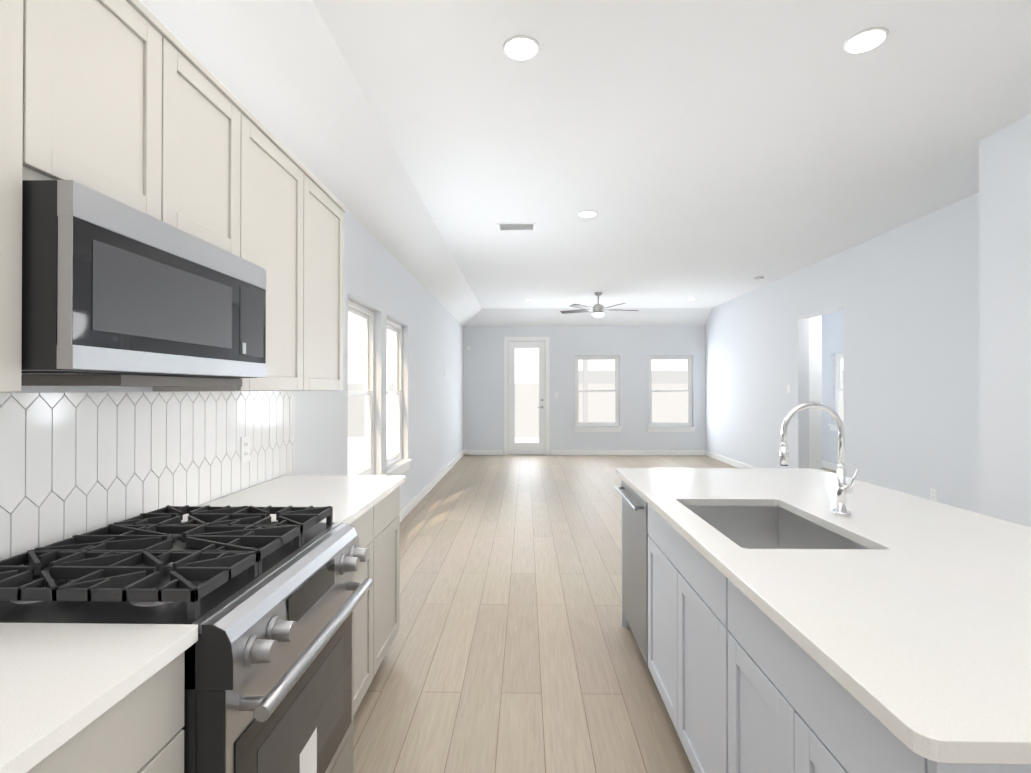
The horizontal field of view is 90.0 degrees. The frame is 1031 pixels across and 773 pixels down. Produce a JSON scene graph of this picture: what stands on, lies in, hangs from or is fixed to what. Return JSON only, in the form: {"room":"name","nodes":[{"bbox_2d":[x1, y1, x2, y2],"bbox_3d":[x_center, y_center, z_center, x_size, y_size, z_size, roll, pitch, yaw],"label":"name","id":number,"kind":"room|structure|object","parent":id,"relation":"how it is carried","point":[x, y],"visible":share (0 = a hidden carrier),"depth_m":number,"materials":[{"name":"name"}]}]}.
{"room":"kitchen","nodes":[
{"label":"kitchen","id":0,"kind":"room"},
{"bbox_2d":[12,0,462,510],"bbox_3d":[-1.293,-0.148,4.644,0.150,3.100,12.650,0,0,1],"label":"wall","id":1,"kind":"structure","parent":0,"point":[382,283],"depth_m":5.07,"materials":[{"name":"paint"}]},
{"bbox_2d":[0,0,67,392],"bbox_3d":[-1.139,-0.490,0.723,0.314,1.002,0.730,0,0,1],"label":"upper cabinet","id":2,"kind":"object","parent":1,"relation":"attached to","point":[33,33],"depth_m":1.02,"materials":[{"name":"beige paint"}]},
{"bbox_2d":[64,0,187,230],"bbox_3d":[-1.128,-0.702,1.254,0.314,0.572,0.447,0,0,1],"label":"upper cabinet","id":3,"kind":"object","parent":1,"relation":"attached to","point":[138,105],"depth_m":1.30,"materials":[{"name":"beige paint"}]},
{"bbox_2d":[21,180,265,386],"bbox_3d":[-1.077,-0.206,1.414,0.410,0.409,0.766,0,0,1],"label":"over-the-range microwave","id":4,"kind":"object","parent":3,"relation":"attached to","point":[115,292],"visible":1,"depth_m":1.19,"materials":[{"name":"silver metal"}]},
{"bbox_2d":[0,391,294,560],"bbox_3d":[-1.275,0.243,1.561,0.010,0.451,2.690,0,0,1],"label":"tile backsplash","id":5,"kind":"structure","parent":1,"relation":"attached to","point":[74,463],"depth_m":1.66,"materials":[{"name":"tile"}]},
{"bbox_2d":[240,436,249,462],"bbox_3d":[-1.249,0.290,2.385,0.008,0.115,0.072,0,0,1],"label":"outlet","id":6,"kind":"object","parent":5,"relation":"attached to","point":[244,449],"visible":1,"depth_m":2.37,"materials":[{"name":"white plastic"}]},
{"bbox_2d":[184,50,247,259],"bbox_3d":[-1.121,-0.700,1.581,0.314,0.572,0.447,0,0,1],"label":"upper cabinet","id":7,"kind":"object","parent":1,"relation":"attached to","point":[217,120],"depth_m":1.67,"materials":[{"name":"beige paint"}]},
{"bbox_2d":[153,110,315,390],"bbox_3d":[-1.112,-0.483,2.061,0.314,1.002,0.630,0,0,1],"label":"upper cabinet","id":8,"kind":"object","parent":1,"relation":"attached to","point":[281,191],"depth_m":2.12,"materials":[{"name":"beige paint"}]},
{"bbox_2d":[312,179,345,390],"bbox_3d":[-1.102,-0.480,2.540,0.314,1.002,0.568,0,0,1],"label":"upper cabinet","id":9,"kind":"object","parent":1,"relation":"attached to","point":[328,286],"depth_m":2.62,"materials":[{"name":"beige paint"}]},
{"bbox_2d":[348,299,385,475],"bbox_3d":[-1.274,0.115,4.237,0.165,1.588,0.960,0,0,1],"label":"window","id":10,"kind":"structure","parent":1,"relation":"in","point":[356,309],"depth_m":4.60,"materials":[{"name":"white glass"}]},
{"bbox_2d":[385,319,411,475],"bbox_3d":[-1.252,0.121,5.297,0.165,1.588,0.960,0,0,1],"label":"window","id":11,"kind":"structure","parent":1,"relation":"in","point":[404,466],"depth_m":5.66,"materials":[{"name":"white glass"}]},
{"bbox_2d":[399,450,463,521],"bbox_3d":[-1.167,1.358,6.789,0.015,0.110,8.040,0,0,1],"label":"baseboard","id":12,"kind":"structure","parent":1,"relation":"attached to","point":[406,510],"depth_m":6.72,"materials":[{"name":"white wood"}]},
{"bbox_2d":[463,326,704,454],"bbox_3d":[2.258,-0.117,10.823,6.700,3.100,0.150,0,0,1],"label":"wall","id":13,"kind":"structure","parent":0,"point":[633,348],"depth_m":10.77,"materials":[{"name":"paint"}]},
{"bbox_2d":[464,450,502,454],"bbox_3d":[-0.661,1.378,10.792,0.805,0.110,0.015,0,0,1],"label":"baseboard","id":14,"kind":"structure","parent":13,"relation":"attached to","point":[466,452],"depth_m":10.78,"materials":[{"name":"white wood"}]},
{"bbox_2d":[504,337,549,454],"bbox_3d":[0.238,0.196,10.848,0.950,2.475,0.179,0,0,1],"label":"glass door","id":15,"kind":"structure","parent":13,"relation":"attached to","point":[511,446],"depth_m":10.81,"materials":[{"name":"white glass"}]},
{"bbox_2d":[573,356,621,431],"bbox_3d":[1.712,0.149,10.806,1.010,1.588,0.165,0,0,1],"label":"window","id":16,"kind":"structure","parent":13,"relation":"in","point":[589,423],"depth_m":10.83,"materials":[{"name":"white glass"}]},
{"bbox_2d":[551,450,704,455],"bbox_3d":[2.324,1.378,10.731,3.185,0.110,0.015,0,0,1],"label":"baseboard","id":17,"kind":"structure","parent":13,"relation":"attached to","point":[553,452],"depth_m":10.72,"materials":[{"name":"white wood"}]},
{"bbox_2d":[647,356,695,431],"bbox_3d":[3.237,0.149,10.775,1.000,1.588,0.165,0,0,1],"label":"window","id":18,"kind":"structure","parent":13,"relation":"in","point":[683,423],"depth_m":10.79,"materials":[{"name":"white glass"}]},
{"bbox_2d":[140,0,1030,325],"bbox_3d":[2.128,-1.450,4.432,6.700,0.300,12.650,0,0,1],"label":"ceiling","id":19,"kind":"structure","parent":0,"point":[702,158],"depth_m":3.12,"materials":[{"name":"paint"}]},
{"bbox_2d":[497,223,535,229],"bbox_3d":[0.012,-1.588,5.140,0.380,0.014,0.200,0,0,1],"label":"ceiling vent","id":20,"kind":"object","parent":19,"relation":"in","point":[516,226],"visible":0.96,"depth_m":5.10,"materials":[{"name":"white metal"}]},
{"bbox_2d":[503,35,539,59],"bbox_3d":[0.028,-1.605,2.450,0.178,0.009,0.178,0,0,1],"label":"recessed light","id":21,"kind":"object","parent":19,"relation":"in","point":[521,47],"visible":1,"depth_m":2.43,"materials":[{"name":"white plastic"}]},
{"bbox_2d":[578,210,596,216],"bbox_3d":[0.665,-1.593,4.767,0.178,0.009,0.178,0,0,1],"label":"recessed light","id":22,"kind":"object","parent":19,"relation":"in","point":[588,213],"visible":0.96,"depth_m":4.74,"materials":[{"name":"white plastic"}]},
{"bbox_2d":[560,292,638,316],"bbox_3d":[1.420,-1.370,8.693,1.312,0.414,1.319,0,0,1],"label":"ceiling fan","id":23,"kind":"object","parent":19,"relation":"hanging from","point":[598,309],"visible":1,"depth_m":8.61,"materials":[{"name":"silver metal"}]},
{"bbox_2d":[754,276,763,279],"bbox_3d":[3.530,-1.566,7.470,0.140,0.036,0.140,0,0,1],"label":"smoke detector","id":24,"kind":"object","parent":19,"relation":"attached to","point":[759,278],"visible":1,"depth_m":7.42,"materials":[{"name":"white plastic"}]},
{"bbox_2d":[843,27,888,52],"bbox_3d":[1.627,-1.605,2.397,0.178,0.009,0.178,0,0,1],"label":"recessed light","id":25,"kind":"object","parent":19,"relation":"in","point":[866,40],"visible":1,"depth_m":2.38,"materials":[{"name":"white plastic"}]},
{"bbox_2d":[353,455,835,772],"bbox_3d":[2.055,1.451,4.493,6.850,0.100,12.800,0,0,1],"label":"floor","id":26,"kind":"structure","parent":0,"point":[514,647],"depth_m":2.84,"materials":[{"name":"brown wood"}]},
{"bbox_2d":[26,651,184,772],"bbox_3d":[-0.970,0.939,0.680,0.632,0.884,0.669,0,0,1],"label":"base cabinet","id":27,"kind":"object","parent":26,"relation":"on","point":[138,729],"visible":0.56,"depth_m":0.86,"materials":[{"name":"beige paint"}]},
{"bbox_2d":[0,623,197,772],"bbox_3d":[-0.968,0.479,0.164,0.659,0.031,1.712,0,0,1],"label":"countertop","id":28,"kind":"structure","parent":27,"relation":"on","point":[61,684],"depth_m":0.84,"materials":[{"name":"stone"}]},
{"bbox_2d":[0,505,372,772],"bbox_3d":[-0.881,0.896,1.405,0.780,0.977,0.772,0,0,1],"label":"gas range","id":29,"kind":"object","parent":26,"relation":"on","point":[261,600],"visible":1,"depth_m":1.23,"materials":[{"name":"black metal"}]},
{"bbox_2d":[350,486,399,713],"bbox_3d":[-0.938,0.947,2.265,0.632,0.884,0.937,0,0,1],"label":"base cabinet","id":30,"kind":"object","parent":26,"relation":"on","point":[377,609],"visible":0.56,"depth_m":2.32,"materials":[{"name":"beige paint"}]},
{"bbox_2d":[181,475,404,523],"bbox_3d":[-0.925,0.490,2.277,0.659,0.031,0.962,0,0,1],"label":"countertop","id":31,"kind":"structure","parent":30,"relation":"on","point":[349,499],"depth_m":2.26,"materials":[{"name":"stone"}]},
{"bbox_2d":[615,474,1030,772],"bbox_3d":[0.914,0.945,1.843,0.745,0.884,2.310,0,0,1],"label":"kitchen island","id":32,"kind":"object","parent":26,"relation":"on","point":[739,692],"depth_m":1.40,"materials":[{"name":"grey paint"}]},
{"bbox_2d":[615,480,654,681],"bbox_3d":[0.910,0.951,2.658,0.705,0.880,0.600,0,0,1],"label":"dishwasher","id":33,"kind":"object","parent":32,"relation":"in","point":[635,535],"depth_m":2.60,"materials":[{"name":"silver metal"}]},
{"bbox_2d":[616,468,1030,769],"bbox_3d":[1.143,0.487,1.841,1.164,0.030,2.350,0,0,1],"label":"island countertop","id":34,"kind":"structure","parent":32,"relation":"on","point":[922,606],"depth_m":1.21,"materials":[{"name":"white stone"}]},
{"bbox_2d":[685,506,868,548],"bbox_3d":[0.881,0.621,1.831,0.490,0.238,0.740,0,0,1],"label":"sink","id":35,"kind":"object","parent":34,"relation":"in","point":[749,527],"depth_m":2.17,"materials":[{"name":"silver metal"}]},
{"bbox_2d":[779,402,857,515],"bbox_3d":[1.106,0.264,1.892,0.257,0.416,0.092,0,0,1],"label":"faucet","id":36,"kind":"object","parent":34,"relation":"on","point":[842,488],"depth_m":1.90,"materials":[{"name":"silver metal"}]},
{"bbox_2d":[809,315,821,469],"bbox_3d":[4.338,-0.132,7.856,0.600,3.100,0.100,0,0,1],"label":"wall","id":37,"kind":"structure","parent":0,"point":[815,391],"depth_m":7.79,"materials":[{"name":"paint"}]},
{"bbox_2d":[822,310,842,464],"bbox_3d":[5.467,-0.134,7.533,0.150,3.100,6.300,0,0,1],"label":"wall","id":38,"kind":"structure","parent":0,"point":[832,334],"depth_m":8.90,"materials":[{"name":"paint"}]},
{"bbox_2d":[822,461,836,470],"bbox_3d":[5.385,1.361,7.527,0.015,0.110,6.300,0,0,1],"label":"baseboard","id":39,"kind":"structure","parent":38,"relation":"attached to","point":[827,465],"depth_m":8.87,"materials":[{"name":"white wood"}]},
{"bbox_2d":[828,353,843,430],"bbox_3d":[5.457,0.097,8.392,0.165,1.308,0.980,0,0,1],"label":"room window","id":40,"kind":"structure","parent":38,"relation":"in","point":[838,385],"depth_m":8.79,"materials":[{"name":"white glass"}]},
{"bbox_2d":[705,192,980,513],"bbox_3d":[3.946,-0.136,7.034,0.150,3.100,7.360,0,0,1],"label":"wall","id":41,"kind":"structure","parent":0,"point":[905,298],"depth_m":5.42,"materials":[{"name":"paint"}]},
{"bbox_2d":[705,450,755,467],"bbox_3d":[3.902,1.368,8.882,0.015,0.110,3.650,0,0,1],"label":"baseboard","id":42,"kind":"structure","parent":41,"relation":"attached to","point":[729,461],"depth_m":9.50,"materials":[{"name":"white wood"}]},
{"bbox_2d":[930,488,936,501],"bbox_3d":[3.820,0.992,4.710,0.008,0.115,0.072,0,0,1],"label":"outlet","id":43,"kind":"object","parent":41,"relation":"attached to","point":[933,494],"visible":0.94,"depth_m":4.71,"materials":[{"name":"white plastic"}]},
{"bbox_2d":[979,113,1030,526],"bbox_3d":[3.440,-0.169,0.793,0.910,3.100,5.140,0,0,1],"label":"wall","id":44,"kind":"structure","parent":0,"point":[1005,292],"depth_m":3.19,"materials":[{"name":"paint"}]},
{"label":"outside","id":45,"kind":"structure","parent":0,"visible":0},
{"bbox_2d":[348,437,538,475],"bbox_3d":[5.188,1.651,12.280,70.000,0.180,65.000,0,0,1],"label":"ground","id":46,"kind":"structure","parent":45,"point":[351,468],"depth_m":12.80,"materials":[{"name":"white"}]},
{"bbox_2d":[348,312,843,436],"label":"windows","id":47,"kind":"structure","parent":45,"point":[605,377],"depth_m":15.88,"materials":[{"name":"glass"}]}
]}

